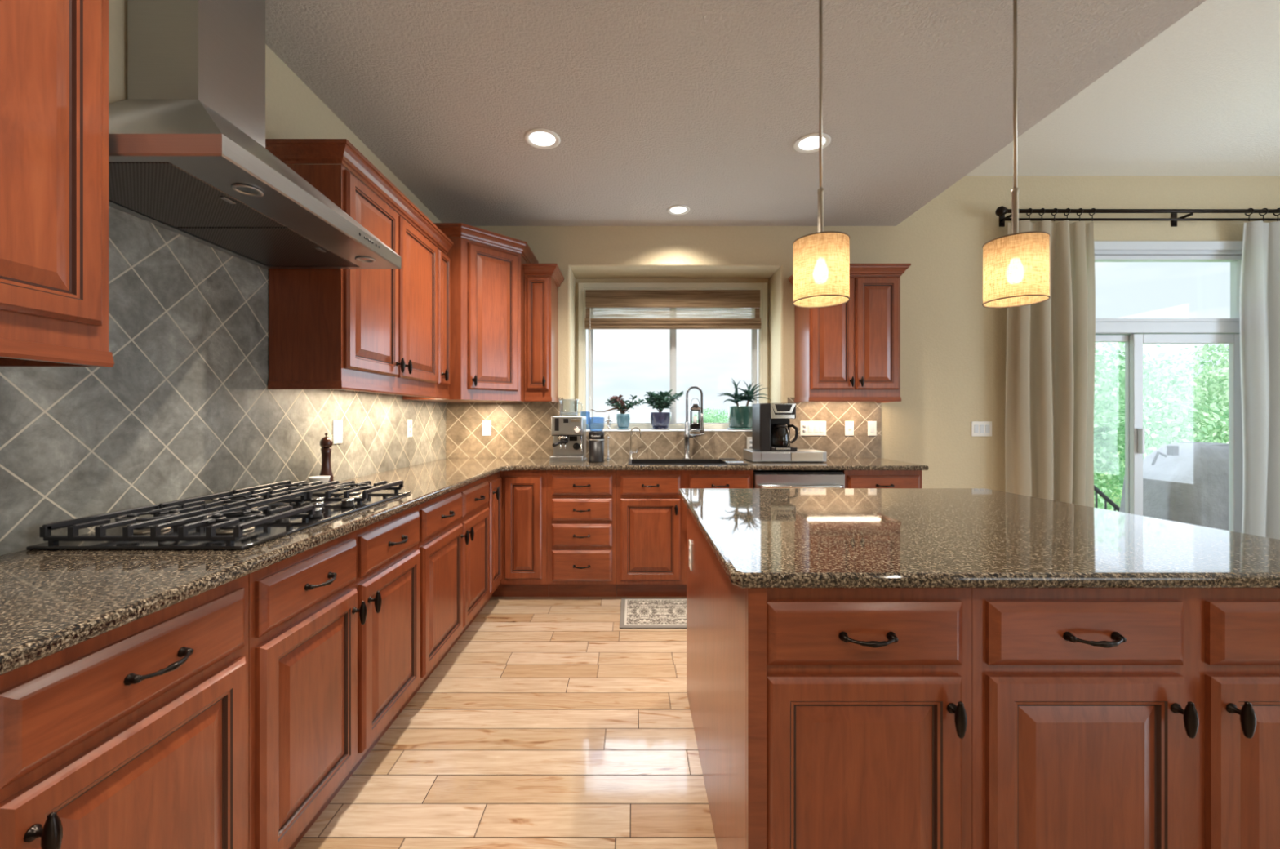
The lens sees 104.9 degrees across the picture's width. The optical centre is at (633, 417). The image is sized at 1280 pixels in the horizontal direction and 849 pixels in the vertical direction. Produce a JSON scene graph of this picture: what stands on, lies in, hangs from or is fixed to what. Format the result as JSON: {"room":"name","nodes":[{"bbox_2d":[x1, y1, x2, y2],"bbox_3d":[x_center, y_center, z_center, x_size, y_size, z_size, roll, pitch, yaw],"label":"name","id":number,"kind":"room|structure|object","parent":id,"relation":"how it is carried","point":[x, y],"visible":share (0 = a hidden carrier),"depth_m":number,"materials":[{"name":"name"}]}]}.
{"room":"kitchen","nodes":[
{"label":"kitchen","id":0,"kind":"room"},
{"bbox_2d":[108,0,441,222],"bbox_3d":[-1.575,-0.192,0.260,0.150,2.860,7.320,0,0,0],"label":"wall","id":1,"kind":"structure","parent":0,"point":[292,110],"depth_m":2.12,"materials":[{"name":"beige paint"}]},
{"bbox_2d":[0,0,114,367],"bbox_3d":[-1.307,-0.610,0.683,0.355,0.992,0.967,0,0,0],"label":"upper cabinet","id":2,"kind":"object","parent":1,"relation":"attached to","point":[54,54],"visible":1,"depth_m":1.00,"materials":[{"name":"brown wood"}]},
{"bbox_2d":[0,205,445,555],"bbox_3d":[-1.495,-0.265,2.005,0.010,1.195,3.810,0,0,0],"label":"backsplash","id":3,"kind":"structure","parent":1,"relation":"attached to","point":[185,408],"depth_m":1.59,"materials":[{"name":"tile"}]},
{"bbox_2d":[108,0,400,268],"bbox_3d":[-1.214,-1.058,1.562,0.548,0.926,0.869,0,0,0],"label":"range hood","id":4,"kind":"object","parent":1,"relation":"attached to","point":[188,157],"visible":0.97,"depth_m":1.45,"materials":[{"name":"metal"}]},
{"bbox_2d":[231,184,263,196],"bbox_3d":[-1.017,-0.597,1.297,0.068,0.005,0.068,0,0,0],"label":"light","id":5,"kind":"object","parent":4,"relation":"attached to","point":[243,190],"depth_m":1.30,"materials":[{"name":"white plastic"}]},
{"bbox_2d":[355,256,375,262],"bbox_3d":[-1.017,-0.597,1.866,0.068,0.005,0.068,0,0,0],"label":"light","id":6,"kind":"object","parent":4,"relation":"attached to","point":[358,259],"depth_m":1.87,"materials":[{"name":"white plastic"}]},
{"bbox_2d":[333,419,342,444],"bbox_3d":[-1.486,0.073,2.475,0.008,0.118,0.072,0,0,0],"label":"light switch","id":7,"kind":"object","parent":1,"relation":"attached to","point":[337,424],"visible":1,"depth_m":2.46,"materials":[{"name":"white plastic"}]},
{"bbox_2d":[265,138,444,398],"bbox_3d":[-1.307,-0.610,2.460,0.355,0.992,1.010,0,0,0],"label":"upper cabinet","id":8,"kind":"object","parent":1,"relation":"attached to","point":[362,330],"visible":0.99,"depth_m":2.10,"materials":[{"name":"brown wood"}]},
{"bbox_2d":[406,419,412,437],"bbox_3d":[-1.486,0.073,3.270,0.008,0.118,0.072,0,0,0],"label":"outlet","id":9,"kind":"object","parent":1,"relation":"attached to","point":[409,422],"visible":1,"depth_m":3.26,"materials":[{"name":"white plastic"}]},
{"bbox_2d":[435,234,453,399],"bbox_3d":[-1.307,-0.610,3.067,0.355,0.992,0.201,0,0,0],"label":"upper cabinet","id":10,"kind":"object","parent":1,"relation":"attached to","point":[442,384],"visible":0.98,"depth_m":3.04,"materials":[{"name":"brown wood"}]},
{"bbox_2d":[402,222,538,402],"bbox_3d":[-1.119,-0.673,3.515,0.733,1.118,0.780,0,0,0],"label":"upper cabinet","id":11,"kind":"object","parent":1,"relation":"attached to","point":[486,282],"visible":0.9,"depth_m":3.27,"materials":[{"name":"brown wood"}]},
{"bbox_2d":[293,594,717,848],"bbox_3d":[2.400,1.239,0.260,7.800,0.001,7.320,0,0,0],"label":"floor","id":12,"kind":"structure","parent":0,"point":[548,723],"depth_m":1.85,"materials":[{"name":"brown wood"}]},
{"bbox_2d":[0,574,248,848],"bbox_3d":[-1.162,0.797,0.676,0.645,0.882,0.951,0,0,0],"label":"base cabinet","id":13,"kind":"object","parent":12,"relation":"on","point":[134,735],"visible":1,"depth_m":0.88,"materials":[{"name":"brown wood"}]},
{"bbox_2d":[0,457,928,675],"bbox_3d":[0.238,0.339,2.045,3.455,0.032,3.729,0,0,0],"label":"countertop","id":14,"kind":"structure","parent":13,"relation":"on","point":[52,602],"depth_m":1.07,"materials":[{"name":"stone"}]},
{"bbox_2d":[26,480,410,550],"bbox_3d":[-1.208,0.293,1.640,0.525,0.058,0.900,0,0,0],"label":"cooktop","id":15,"kind":"object","parent":14,"relation":"in","point":[254,519],"visible":1,"depth_m":1.37,"materials":[{"name":"black metal"}]},
{"bbox_2d":[308,475,330,486],"bbox_3d":[-1.385,0.293,2.170,0.084,0.060,0.084,0,0,0],"label":"bowl","id":16,"kind":"object","parent":14,"relation":"on","point":[325,479],"visible":0.44,"depth_m":2.15,"materials":[{"name":"white ceramic"}]},
{"bbox_2d":[319,432,333,486],"bbox_3d":[-1.420,0.198,2.275,0.066,0.250,0.066,0,0,0],"label":"pepper mill","id":17,"kind":"object","parent":14,"relation":"on","point":[326,442],"visible":0.77,"depth_m":2.26,"materials":[{"name":"brown wood"}]},
{"bbox_2d":[549,416,586,462],"bbox_3d":[-0.477,0.158,3.605,0.240,0.330,0.390,0,0,0],"label":"espresso machine","id":18,"kind":"object","parent":14,"relation":"on","point":[569,433],"visible":1,"depth_m":3.51,"materials":[{"name":"metal"}]},
{"bbox_2d":[555,417,559,431],"bbox_3d":[-0.547,0.053,3.510,0.030,0.090,0.003,0,0,0],"label":"vent","id":19,"kind":"object","parent":18,"relation":"attached to","point":[557,420],"depth_m":3.51,"materials":[{"name":"black plastic"}]},
{"bbox_2d":[549,454,586,462],"bbox_3d":[-0.477,0.299,3.645,0.240,0.048,0.310,0,0,0],"label":"drip tray","id":20,"kind":"object","parent":18,"relation":"on","point":[555,458],"depth_m":3.49,"materials":[{"name":"silver metal"}]},
{"bbox_2d":[559,399,582,416],"bbox_3d":[-0.474,-0.069,3.610,0.148,0.122,0.148,0,0,-45],"label":"glass canister","id":21,"kind":"object","parent":18,"relation":"on","point":[577,411],"visible":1,"depth_m":3.58,"materials":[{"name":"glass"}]},
{"bbox_2d":[588,416,604,462],"bbox_3d":[-0.268,0.159,3.555,0.117,0.327,0.117,0,0,0],"label":"coffee grinder","id":22,"kind":"object","parent":14,"relation":"on","point":[596,438],"visible":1,"depth_m":3.51,"materials":[{"name":"black plastic"}]},
{"bbox_2d":[605,435,610,459],"bbox_3d":[-0.195,0.234,3.783,0.034,0.176,0.069,0,0,0],"label":"soap pump","id":23,"kind":"object","parent":14,"relation":"on","point":[608,457],"visible":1,"depth_m":3.80,"materials":[{"name":"silver metal"}]},
{"bbox_2d":[628,426,640,459],"bbox_3d":[0.009,0.198,3.800,0.098,0.250,0.039,0,0,0],"label":"water tap","id":24,"kind":"object","parent":14,"relation":"on","point":[631,452],"visible":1,"depth_m":3.80,"materials":[{"name":"silver metal"}]},
{"bbox_2d":[628,459,728,464],"bbox_3d":[0.320,0.432,3.545,0.712,0.224,0.402,0,0,0],"label":"sink","id":25,"kind":"object","parent":14,"relation":"in","point":[630,461],"visible":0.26,"depth_m":3.72,"materials":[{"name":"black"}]},
{"bbox_2d":[683,386,705,459],"bbox_3d":[0.467,0.039,3.802,0.169,0.568,0.062,0,0,4],"label":"faucet","id":26,"kind":"object","parent":14,"relation":"on","point":[686,435],"visible":1,"depth_m":3.79,"materials":[{"name":"silver metal"}]},
{"bbox_2d":[718,457,747,464],"bbox_3d":[0.711,0.318,3.545,0.124,0.010,0.428,0,0,0],"label":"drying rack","id":27,"kind":"object","parent":14,"relation":"on","point":[729,460],"visible":1,"depth_m":3.52,"materials":[{"name":"silver metal"}]},
{"bbox_2d":[742,448,826,462],"bbox_3d":[1.110,0.284,3.647,0.530,0.078,0.306,0,0,0],"label":"pod drawer","id":28,"kind":"object","parent":14,"relation":"on","point":[751,455],"visible":0.98,"depth_m":3.49,"materials":[{"name":"metal"}]},
{"bbox_2d":[751,403,798,451],"bbox_3d":[1.051,0.072,3.638,0.292,0.345,0.254,0,0,0],"label":"coffee maker","id":29,"kind":"object","parent":28,"relation":"on","point":[771,422],"visible":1,"depth_m":3.53,"materials":[{"name":"black plastic"}]},
{"bbox_2d":[248,505,420,848],"bbox_3d":[-1.162,0.797,1.605,0.645,0.882,0.904,0,0,0],"label":"base cabinet","id":30,"kind":"object","parent":12,"relation":"on","point":[335,624],"visible":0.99,"depth_m":1.40,"materials":[{"name":"brown wood"}]},
{"bbox_2d":[400,476,488,713],"bbox_3d":[-1.162,0.797,2.543,0.645,0.882,0.968,0,0,0],"label":"base cabinet","id":31,"kind":"object","parent":12,"relation":"on","point":[453,545],"visible":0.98,"depth_m":2.39,"materials":[{"name":"brown wood"}]},
{"bbox_2d":[475,470,548,617],"bbox_3d":[-1.035,0.797,3.467,0.900,0.882,0.876,0,0,0],"label":"base cabinet","id":32,"kind":"object","parent":12,"relation":"on","point":[517,504],"visible":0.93,"depth_m":3.30,"materials":[{"name":"brown wood"}]},
{"bbox_2d":[546,470,617,596],"bbox_3d":[-0.351,0.797,3.583,0.467,0.882,0.644,0,0,0],"label":"base cabinet","id":33,"kind":"object","parent":12,"relation":"on","point":[581,504],"visible":1,"depth_m":3.30,"materials":[{"name":"brown wood"}]},
{"bbox_2d":[619,597,686,628],"bbox_3d":[0.297,1.233,3.115,0.760,0.009,0.470,0,0,0],"label":"floor mat","id":34,"kind":"object","parent":12,"relation":"on","point":[635,612],"visible":0.58,"depth_m":3.08,"materials":[{"name":"beige fabric"}]},
{"bbox_2d":[616,470,753,596],"bbox_3d":[0.346,0.797,3.582,0.923,0.882,0.645,0,0,0],"label":"base cabinet","id":35,"kind":"object","parent":12,"relation":"on","point":[651,513],"visible":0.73,"depth_m":3.30,"materials":[{"name":"brown wood"}]},
{"bbox_2d":[686,506,746,848],"bbox_3d":[0.974,0.797,1.637,1.468,0.882,1.171,0,0,0],"label":"kitchen island","id":36,"kind":"object","parent":12,"relation":"on","point":[716,607],"visible":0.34,"depth_m":1.39,"materials":[{"name":"brown wood"}]},
{"bbox_2d":[688,539,692,571],"bbox_3d":[0.236,0.573,2.045,0.008,0.115,0.070,0,0,0],"label":"outlet","id":37,"kind":"object","parent":36,"relation":"attached to","point":[690,541],"visible":1,"depth_m":2.03,"materials":[{"name":"white plastic"}]},
{"bbox_2d":[678,488,1279,587],"bbox_3d":[0.979,0.339,1.629,1.547,0.032,1.233,0,0,0],"label":"island countertop","id":38,"kind":"structure","parent":36,"relation":"on","point":[760,537],"depth_m":1.28,"materials":[{"name":"stone"}]},
{"bbox_2d":[753,470,844,488],"bbox_3d":[1.115,0.804,3.558,0.600,0.868,0.643,0,0,0],"label":"dishwasher","id":39,"kind":"object","parent":12,"relation":"on","point":[762,478],"visible":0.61,"depth_m":3.29,"materials":[{"name":"silver metal"}]},
{"bbox_2d":[746,587,972,848],"bbox_3d":[0.481,0.797,1.310,0.482,0.882,0.640,0,0,0],"label":"base cabinet","id":40,"kind":"object","parent":12,"relation":"on","point":[859,700],"visible":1,"depth_m":1.03,"materials":[{"name":"brown wood"}]},
{"bbox_2d":[837,470,921,488],"bbox_3d":[1.683,0.797,3.582,0.523,0.882,0.645,0,0,0],"label":"base cabinet","id":41,"kind":"object","parent":12,"relation":"on","point":[853,478],"visible":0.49,"depth_m":3.30,"materials":[{"name":"brown wood"}]},
{"bbox_2d":[972,587,1279,848],"bbox_3d":[1.201,0.797,1.260,0.956,0.882,0.540,0,0,0],"label":"base cabinet","id":42,"kind":"object","parent":12,"relation":"on","point":[1103,717],"visible":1,"depth_m":1.03,"materials":[{"name":"brown wood"}]},
{"bbox_2d":[265,0,1205,226],"bbox_3d":[0.220,-1.797,0.185,3.740,0.550,7.470,0,0,0],"label":"ceiling","id":43,"kind":"structure","parent":0,"point":[653,106],"depth_m":2.30,"materials":[{"name":"paint"}]},
{"bbox_2d":[524,128,560,149],"bbox_3d":[-0.498,-1.518,2.690,0.196,0.008,0.196,0,0,0],"label":"recessed light","id":44,"kind":"object","parent":43,"relation":"in","point":[551,140],"visible":1,"depth_m":2.68,"materials":[{"name":"white plastic"}]},
{"bbox_2d":[666,204,689,215],"bbox_3d":[0.330,-1.518,3.610,0.167,0.008,0.167,0,0,0],"label":"recessed light","id":45,"kind":"object","parent":43,"relation":"in","point":[677,210],"visible":1,"depth_m":3.60,"materials":[{"name":"white plastic"}]},
{"bbox_2d":[793,132,831,153],"bbox_3d":[0.990,-1.518,2.730,0.196,0.008,0.196,0,0,0],"label":"recessed light","id":46,"kind":"object","parent":43,"relation":"in","point":[809,143],"visible":0.9,"depth_m":2.73,"materials":[{"name":"white plastic"}]},
{"bbox_2d":[792,0,849,307],"bbox_3d":[0.627,-0.954,1.650,0.180,1.135,0.180,0,0,0],"label":"pendant light","id":47,"kind":"object","parent":43,"relation":"hanging from","point":[821,259],"visible":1,"depth_m":1.59,"materials":[{"name":"white"}]},
{"bbox_2d":[982,0,1050,307],"bbox_3d":[1.279,-0.954,1.650,0.180,1.135,0.180,0,0,0],"label":"pendant light","id":48,"kind":"object","parent":43,"relation":"hanging from","point":[1016,264],"visible":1,"depth_m":1.60,"materials":[{"name":"white"}]},
{"bbox_2d":[468,175,1279,492],"bbox_3d":[2.400,0.058,4.135,8.100,4.360,0.430,0,0,0],"label":"wall","id":49,"kind":"structure","parent":0,"point":[953,346],"depth_m":3.92,"materials":[{"name":"beige paint"}]},
{"bbox_2d":[482,420,491,435],"bbox_3d":[-1.165,0.086,3.906,0.072,0.118,0.008,0,0,0],"label":"outlet","id":50,"kind":"object","parent":49,"relation":"attached to","point":[486,424],"visible":1,"depth_m":3.90,"materials":[{"name":"white plastic"}]},
{"bbox_2d":[523,263,564,403],"bbox_3d":[-0.673,-0.610,3.722,0.246,0.992,0.385,0,0,0],"label":"upper cabinet","id":51,"kind":"object","parent":49,"relation":"attached to","point":[540,290],"visible":1,"depth_m":3.58,"materials":[{"name":"brown wood"}]},
{"bbox_2d":[445,397,880,457],"bbox_3d":[0.238,0.088,3.915,3.456,0.490,0.010,0,0,0],"label":"backsplash","id":52,"kind":"structure","parent":49,"relation":"attached to","point":[518,429],"depth_m":3.91,"materials":[{"name":"tile"}]},
{"bbox_2d":[577,282,767,431],"bbox_3d":[0.335,-0.521,4.119,1.678,1.272,0.422,0,0,0],"label":"window","id":53,"kind":"structure","parent":49,"relation":"in","point":[762,332],"depth_m":4.24,"materials":[{"name":"beige plastic"}]},
{"bbox_2d":[604,413,613,429],"bbox_3d":[-0.205,0.037,4.075,0.074,0.130,0.043,0,0,0],"label":"figurine","id":54,"kind":"object","parent":53,"relation":"on","point":[608,423],"visible":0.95,"depth_m":4.07,"materials":[{"name":"white ceramic"}]},
{"bbox_2d":[591,395,644,429],"bbox_3d":[-0.125,-0.041,4.068,0.441,0.288,0.220,0,0,0],"label":"potted plant","id":55,"kind":"object","parent":53,"relation":"on","point":[623,419],"visible":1,"depth_m":4.04,"materials":[{"name":"green plant"}]},
{"bbox_2d":[642,389,684,430],"bbox_3d":[0.242,-0.065,4.086,0.345,0.336,0.260,0,0,0],"label":"potted plant","id":56,"kind":"object","parent":53,"relation":"on","point":[660,420],"visible":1,"depth_m":4.03,"materials":[{"name":"green plant"}]},
{"bbox_2d":[584,289,761,399],"bbox_3d":[0.333,-0.610,4.184,1.490,0.935,0.083,0,0,0],"label":"roman shade","id":57,"kind":"object","parent":53,"relation":"attached to","point":[596,300],"visible":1,"depth_m":4.17,"materials":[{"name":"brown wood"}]},
{"bbox_2d":[688,398,701,429],"bbox_3d":[0.512,-0.029,4.090,0.096,0.262,0.096,0,0,0],"label":"lantern","id":58,"kind":"object","parent":53,"relation":"on","point":[695,406],"visible":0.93,"depth_m":4.06,"materials":[{"name":"black metal"}]},
{"bbox_2d":[693,416,697,424],"bbox_3d":[0.512,0.024,4.090,0.036,0.066,0.036,0,0,0],"label":"candle","id":59,"kind":"object","parent":58,"relation":"on","point":[695,418],"depth_m":4.07,"materials":[{"name":"white wax"}]},
{"bbox_2d":[715,377,770,430],"bbox_3d":[0.907,-0.112,4.055,0.451,0.428,0.240,0,0,0],"label":"potted plant","id":60,"kind":"object","parent":53,"relation":"on","point":[740,416],"visible":0.96,"depth_m":4.00,"materials":[{"name":"green plant"}]},
{"bbox_2d":[746,436,752,448],"bbox_3d":[0.935,0.213,3.906,0.070,0.115,0.008,0,0,0],"label":"outlet","id":61,"kind":"object","parent":49,"relation":"attached to","point":[748,438],"visible":0.59,"depth_m":3.90,"materials":[{"name":"white plastic"}]},
{"bbox_2d":[800,421,826,435],"bbox_3d":[1.423,0.090,3.906,0.201,0.110,0.008,0,0,0],"label":"light switch","id":62,"kind":"object","parent":49,"relation":"attached to","point":[806,428],"visible":1,"depth_m":3.90,"materials":[{"name":"white plastic"}]},
{"bbox_2d":[844,421,853,435],"bbox_3d":[1.712,0.088,3.902,0.070,0.115,0.016,0,0,0],"label":"light switch","id":63,"kind":"object","parent":49,"relation":"attached to","point":[849,425],"visible":1,"depth_m":3.90,"materials":[{"name":"white plastic"}]},
{"bbox_2d":[788,263,911,403],"bbox_3d":[1.613,-0.610,3.722,0.765,0.992,0.385,0,0,0],"label":"upper cabinet","id":64,"kind":"object","parent":49,"relation":"attached to","point":[850,351],"visible":0.94,"depth_m":3.57,"materials":[{"name":"brown wood"}]},
{"bbox_2d":[867,421,876,435],"bbox_3d":[1.893,0.088,3.906,0.070,0.115,0.008,0,0,0],"label":"light switch","id":65,"kind":"object","parent":49,"relation":"attached to","point":[872,425],"visible":1,"depth_m":3.90,"materials":[{"name":"white plastic"}]},
{"bbox_2d":[971,421,991,436],"bbox_3d":[2.770,0.093,3.916,0.162,0.118,0.008,0,0,0],"label":"light switch","id":66,"kind":"object","parent":49,"relation":"attached to","point":[979,428],"visible":1,"depth_m":3.91,"materials":[{"name":"white plastic"}]},
{"bbox_2d":[995,205,1279,226],"bbox_3d":[4.320,-1.568,3.836,3.052,0.118,0.168,0,0,0],"label":"curtain rod","id":67,"kind":"object","parent":49,"relation":"attached to","point":[1000,211],"visible":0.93,"depth_m":3.79,"materials":[{"name":"black metal"}]},
{"bbox_2d":[1004,220,1095,507],"bbox_3d":[3.215,-0.144,3.790,0.640,2.725,0.129,0,0,0],"label":"curtain","id":68,"kind":"object","parent":67,"relation":"hanging from","point":[1051,343],"visible":0.71,"depth_m":3.78,"materials":[{"name":"white fabric"}]},
{"bbox_2d":[1240,220,1279,539],"bbox_3d":[5.083,-0.144,3.790,0.732,2.725,0.116,0,0,2],"label":"curtain","id":69,"kind":"object","parent":67,"relation":"hanging from","point":[1260,284],"visible":0.88,"depth_m":3.79,"materials":[{"name":"white fabric"}]},
{"bbox_2d":[1093,240,1243,533],"bbox_3d":[4.175,-0.080,3.962,1.630,2.635,0.135,0,0,0],"label":"door","id":70,"kind":"structure","parent":49,"relation":"in","point":[1135,332],"depth_m":3.94,"materials":[{"name":"white plastic"}]},
{"bbox_2d":[965,0,1279,175],"bbox_3d":[4.270,-1.997,0.185,4.360,0.150,7.470,0,0,0],"label":"ceiling","id":71,"kind":"structure","parent":0,"point":[1202,97],"depth_m":3.09,"materials":[{"name":"paint"}]},
{"label":"outside","id":72,"kind":"structure","parent":0,"visible":0},
{"bbox_2d":[1093,435,1202,511],"bbox_3d":[10.000,2.238,47.200,100.000,0.200,85.600,0,0,0],"label":"ground","id":73,"kind":"structure","parent":72,"point":[1106,473],"depth_m":14.11,"materials":[{"name":"green plant"}]},
{"bbox_2d":[692,406,728,422],"bbox_3d":[4.626,1.337,25.945,3.190,3.727,3.652,0,0,44],"label":"tree","id":74,"kind":"object","parent":73,"relation":"on","point":[708,419],"visible":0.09,"depth_m":25.05,"materials":[{"name":"green plant"}]},
{"bbox_2d":[1093,342,1228,511],"bbox_3d":[7.889,0.258,8.737,3.844,3.924,3.358,0,0,-12],"label":"tree","id":75,"kind":"object","parent":73,"relation":"on","point":[1105,436],"visible":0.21,"depth_m":7.91,"materials":[{"name":"green plant"}]},
{"bbox_2d":[1095,343,1228,480],"bbox_3d":[15.530,-0.001,14.206,3.693,4.316,4.228,0,0,-17],"label":"tree","id":76,"kind":"object","parent":73,"relation":"on","point":[1175,382],"visible":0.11,"depth_m":14.06,"materials":[{"name":"green plant"}]},
{"bbox_2d":[1145,343,1228,448],"bbox_3d":[12.486,0.064,9.349,3.252,4.170,4.000,0,0,10],"label":"tree","id":77,"kind":"object","parent":73,"relation":"on","point":[1211,388],"visible":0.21,"depth_m":10.08,"materials":[{"name":"green plant"}]},
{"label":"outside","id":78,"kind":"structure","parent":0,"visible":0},
{"bbox_3d":[5.600,1.378,5.177,5.200,0.040,2.234,0,0,0],"label":"floor","id":79,"kind":"structure","parent":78,"visible":0},
{"bbox_2d":[1093,484,1119,511],"bbox_3d":[5.888,1.214,6.100,1.656,1.872,0.060,0,0,0],"label":"stair railing","id":80,"kind":"object","parent":79,"relation":"attached to","point":[1096,490],"visible":0.08,"depth_m":6.09,"materials":[{"name":"grey metal"}]},
{"bbox_2d":[1119,442,1228,530],"bbox_3d":[6.050,0.815,5.256,1.380,1.087,0.684,0,0,0],"label":"grill","id":81,"kind":"object","parent":79,"relation":"on","point":[1184,482],"visible":0.56,"depth_m":5.00,"materials":[{"name":"grey fabric"}]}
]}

